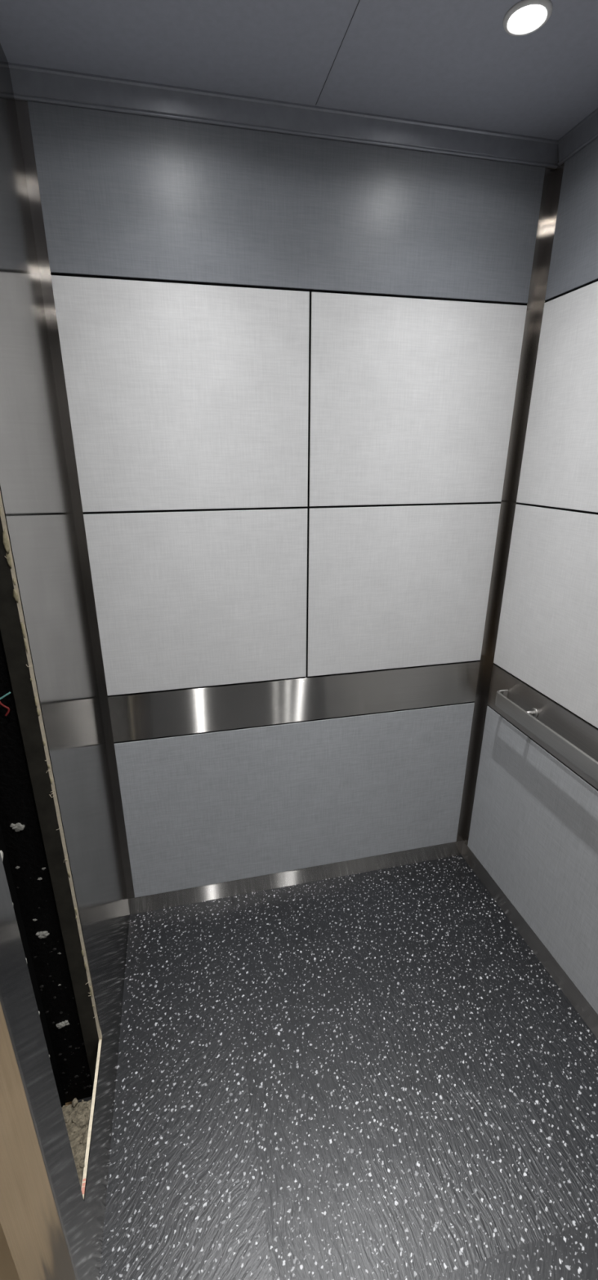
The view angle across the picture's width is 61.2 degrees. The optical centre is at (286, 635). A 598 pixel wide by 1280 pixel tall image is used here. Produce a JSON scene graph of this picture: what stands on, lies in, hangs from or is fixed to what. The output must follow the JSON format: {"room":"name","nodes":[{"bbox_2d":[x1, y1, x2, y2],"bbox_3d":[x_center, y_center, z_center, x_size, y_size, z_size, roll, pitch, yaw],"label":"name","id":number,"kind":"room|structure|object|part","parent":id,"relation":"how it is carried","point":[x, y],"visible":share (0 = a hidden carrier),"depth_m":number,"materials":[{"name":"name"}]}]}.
{"room":"elevator interior","nodes":[
{"label":"elevator interior","id":0,"kind":"room"},
{"bbox_2d":[0,1101,71,1279],"bbox_3d":[-1.451,1.684,0.249,2.213,0.030,6.000,-4,20,-12],"label":"floor","id":1,"kind":"structure","parent":0,"point":[8,1271],"depth_m":1.10,"materials":[{"name":"beige carpet"}]},
{"bbox_2d":[0,43,129,1279],"bbox_3d":[-0.504,0.070,1.062,0.014,2.467,1.017,-4,20,-12],"label":"wall","id":2,"kind":"structure","parent":0,"point":[39,538],"depth_m":1.10,"materials":[{"name":"metal"}]},
{"bbox_2d":[0,991,78,1279],"bbox_3d":[-0.431,0.235,0.592,0.088,2.467,0.018,-4,20,-12],"label":"trim","id":3,"kind":"structure","parent":2,"relation":"attached to","point":[31,1221],"depth_m":0.81,"materials":[{"name":"wood"}]},
{"bbox_2d":[0,516,98,1188],"bbox_3d":[-0.503,0.461,0.926,0.128,1.780,0.332,-4,20,-12],"label":"box","id":4,"kind":"object","parent":2,"relation":"attached to","point":[32,852],"visible":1,"depth_m":1.10,"materials":[{"name":"metal"}]},
{"bbox_2d":[0,702,9,715],"bbox_3d":[-0.560,0.108,0.939,0.070,0.104,0.007,-8,21,-21],"label":"wire","id":5,"kind":"object","parent":4,"relation":"attached to","point":[1,704],"visible":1,"depth_m":0.96,"materials":[{"name":"red"}]},
{"bbox_2d":[0,692,10,699],"bbox_3d":[-0.557,0.120,0.944,0.077,0.022,0.009,-8,21,-21],"label":"wire","id":6,"kind":"object","parent":4,"relation":"attached to","point":[8,693],"visible":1,"depth_m":0.95,"materials":[{"name":"teal"}]},
{"bbox_3d":[-0.564,0.466,0.913,0.004,1.780,0.331,-4,20,-12],"label":"plate","id":7,"kind":"part","parent":4,"relation":"part of","materials":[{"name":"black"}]},
{"bbox_3d":[-0.546,0.410,1.073,0.104,1.780,0.004,-4,20,-12],"label":"plate","id":8,"kind":"part","parent":4,"relation":"part of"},
{"bbox_2d":[61,1099,91,1186],"bbox_3d":[-0.485,1.104,1.074,0.114,0.012,0.183,-4,20,-12],"label":"rubble","id":9,"kind":"object","parent":4,"relation":"on","point":[77,1117],"visible":0.32,"depth_m":1.12,"materials":[{"name":"beige stone"}]},
{"bbox_2d":[71,1097,78,1106],"bbox_3d":[-0.486,1.070,1.158,0.015,0.011,0.014,13,23,33],"label":"pebble","id":10,"kind":"object","parent":9,"relation":"on","point":[74,1101],"visible":1,"depth_m":1.16,"materials":[{"name":"grey stone"}]},
{"bbox_2d":[80,1101,91,1188],"bbox_3d":[-0.486,1.117,1.078,0.115,0.014,0.176,-4,20,-12],"label":"shelf","id":11,"kind":"object","parent":4,"relation":"attached to","point":[91,1101],"depth_m":1.08,"materials":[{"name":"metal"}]},
{"bbox_2d":[50,272,525,743],"bbox_3d":[0.044,-0.149,1.679,1.520,2.467,0.024,-4,20,-12],"label":"joint","id":12,"kind":"structure","parent":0,"point":[308,507],"depth_m":1.53,"materials":[{"name":"black"}]},
{"bbox_2d":[14,99,134,898],"bbox_3d":[-0.594,-0.116,1.526,0.026,2.354,0.004,-4,20,-12],"label":"trim","id":13,"kind":"structure","parent":12,"relation":"attached to","point":[22,109],"depth_m":1.39,"materials":[{"name":"metal"}]},
{"bbox_2d":[50,275,309,511],"bbox_3d":[-0.260,-0.648,1.416,0.662,0.573,0.005,-4,20,-12],"label":"panel","id":14,"kind":"object","parent":12,"relation":"attached to","point":[180,396],"visible":1,"depth_m":1.40,"materials":[{"name":"laminate"}]},
{"bbox_2d":[83,508,306,695],"bbox_3d":[-0.257,-0.101,1.609,0.662,0.573,0.005,-4,20,-12],"label":"panel","id":15,"kind":"object","parent":12,"relation":"attached to","point":[196,598],"visible":1,"depth_m":1.60,"materials":[{"name":"laminate"}]},
{"bbox_2d":[8,62,558,168],"bbox_3d":[0.076,-1.282,1.265,1.406,0.054,0.022,-4,20,-12],"label":"trim","id":16,"kind":"structure","parent":12,"relation":"attached to","point":[31,83],"depth_m":1.24,"materials":[{"name":"grey metal"}]},
{"bbox_2d":[26,101,545,303],"bbox_3d":[0.069,-1.105,1.334,1.341,0.327,0.005,-4,20,-12],"label":"panel","id":17,"kind":"object","parent":12,"relation":"attached to","point":[124,195],"visible":1,"depth_m":1.31,"materials":[{"name":"grey metal"}]},
{"bbox_2d":[107,661,479,742],"bbox_3d":[0.076,0.229,1.802,1.341,0.166,0.005,-4,20,-12],"label":"band","id":18,"kind":"object","parent":12,"relation":"attached to","point":[205,709],"visible":1,"depth_m":1.78,"materials":[{"name":"silver metal"}]},
{"bbox_2d":[114,702,474,897],"bbox_3d":[0.077,0.628,1.943,1.341,0.668,0.005,-4,20,-12],"label":"panel","id":19,"kind":"object","parent":12,"relation":"attached to","point":[203,809],"visible":1,"depth_m":1.92,"materials":[{"name":"grey laminate"}]},
{"bbox_2d":[127,840,462,914],"bbox_3d":[0.084,0.980,2.069,1.404,0.078,0.005,-4,20,-12],"label":"baseboard","id":20,"kind":"structure","parent":12,"relation":"attached to","point":[263,882],"depth_m":2.05,"materials":[{"name":"metal"}]},
{"bbox_2d":[306,503,500,676],"bbox_3d":[0.401,-0.152,1.745,0.672,0.573,0.005,-4,20,-12],"label":"panel","id":21,"kind":"object","parent":12,"relation":"attached to","point":[390,587],"visible":1,"depth_m":1.73,"materials":[{"name":"laminate"}]},
{"bbox_2d":[309,292,526,506],"bbox_3d":[0.398,-0.699,1.553,0.672,0.573,0.005,-4,20,-12],"label":"panel","id":22,"kind":"object","parent":12,"relation":"attached to","point":[412,400],"visible":1,"depth_m":1.54,"materials":[{"name":"laminate"}]},
{"bbox_2d":[456,161,564,844],"bbox_3d":[0.751,-0.214,1.788,0.038,2.354,0.040,-4,20,-12],"label":"trim","id":23,"kind":"structure","parent":12,"relation":"attached to","point":[552,181],"depth_m":1.68,"materials":[{"name":"metal"}]},
{"bbox_2d":[0,0,597,140],"bbox_3d":[0.287,-0.957,0.209,1.520,0.030,2.318,-4,20,-12],"label":"ceiling","id":24,"kind":"structure","parent":0,"point":[448,62],"depth_m":1.08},
{"bbox_2d":[315,0,359,105],"bbox_3d":[0.316,-0.938,0.200,0.001,0.002,2.258,-4,20,-12],"label":"trim","id":25,"kind":"structure","parent":24,"relation":"attached to","point":[359,0],"depth_m":1.07,"materials":[{"name":"grey"}]},
{"bbox_2d":[502,0,552,35],"bbox_3d":[0.473,-1.214,0.994,0.089,0.006,0.089,-4,20,-12],"label":"recessed light","id":26,"kind":"object","parent":24,"relation":"in","point":[525,17],"visible":1,"depth_m":0.99,"materials":[{"name":"white"}]},
{"bbox_2d":[99,854,597,1279],"bbox_3d":[0.330,1.397,1.043,1.455,0.030,2.318,-4,20,-12],"label":"floor","id":27,"kind":"structure","parent":0,"point":[375,1074],"depth_m":1.39,"materials":[{"name":"rubber"}]},
{"bbox_2d":[488,279,597,790],"bbox_3d":[1.025,0.168,0.763,0.024,2.467,2.294,-4,20,-12],"label":"wall","id":28,"kind":"structure","parent":0,"point":[596,280],"depth_m":1.52,"materials":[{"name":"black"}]},
{"bbox_2d":[461,840,597,1039],"bbox_3d":[1.017,1.297,1.154,0.005,0.078,2.289,-4,20,-12],"label":"baseboard","id":29,"kind":"structure","parent":28,"relation":"attached to","point":[576,999],"depth_m":1.76,"materials":[{"name":"metal"}]},
{"bbox_2d":[466,706,597,1013],"bbox_3d":[1.017,0.949,1.018,0.005,0.668,2.244,-4,20,-12],"label":"panel","id":30,"kind":"object","parent":28,"relation":"attached to","point":[533,828],"visible":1,"depth_m":1.69,"materials":[{"name":"grey laminate"}]},
{"bbox_2d":[487,664,597,789],"bbox_3d":[1.015,0.549,0.878,0.005,0.166,2.244,-4,20,-12],"label":"band","id":31,"kind":"object","parent":28,"relation":"attached to","point":[578,732],"visible":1,"depth_m":1.62,"materials":[{"name":"silver metal"}]},
{"bbox_2d":[493,504,597,728],"bbox_3d":[1.014,0.194,0.753,0.005,0.573,2.244,-4,20,-12],"label":"panel","id":32,"kind":"object","parent":28,"relation":"attached to","point":[547,637],"visible":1,"depth_m":1.55,"materials":[{"name":"laminate"}]},
{"bbox_2d":[494,688,597,782],"bbox_3d":[0.989,0.552,0.868,0.050,0.054,2.063,-4,20,-12],"label":"handrail","id":33,"kind":"object","parent":28,"relation":"attached to","point":[588,765],"visible":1,"depth_m":1.56,"materials":[{"name":"metal"}]},
{"bbox_2d":[515,281,597,512],"bbox_3d":[1.011,-0.353,0.561,0.005,0.573,2.244,-4,20,-12],"label":"panel","id":34,"kind":"object","parent":28,"relation":"attached to","point":[559,464],"visible":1,"depth_m":1.45,"materials":[{"name":"laminate"}]},
{"bbox_2d":[544,137,597,300],"bbox_3d":[1.009,-0.784,0.409,0.005,0.327,2.244,-4,20,-12],"label":"panel","id":35,"kind":"object","parent":28,"relation":"attached to","point":[573,264],"visible":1,"depth_m":1.36,"materials":[{"name":"grey metal"}]},
{"bbox_2d":[557,107,597,165],"bbox_3d":[1.000,-0.965,0.349,0.022,0.054,2.273,-4,20,-12],"label":"trim","id":36,"kind":"structure","parent":28,"relation":"attached to","point":[585,131],"depth_m":1.33,"materials":[{"name":"grey metal"}]}
]}

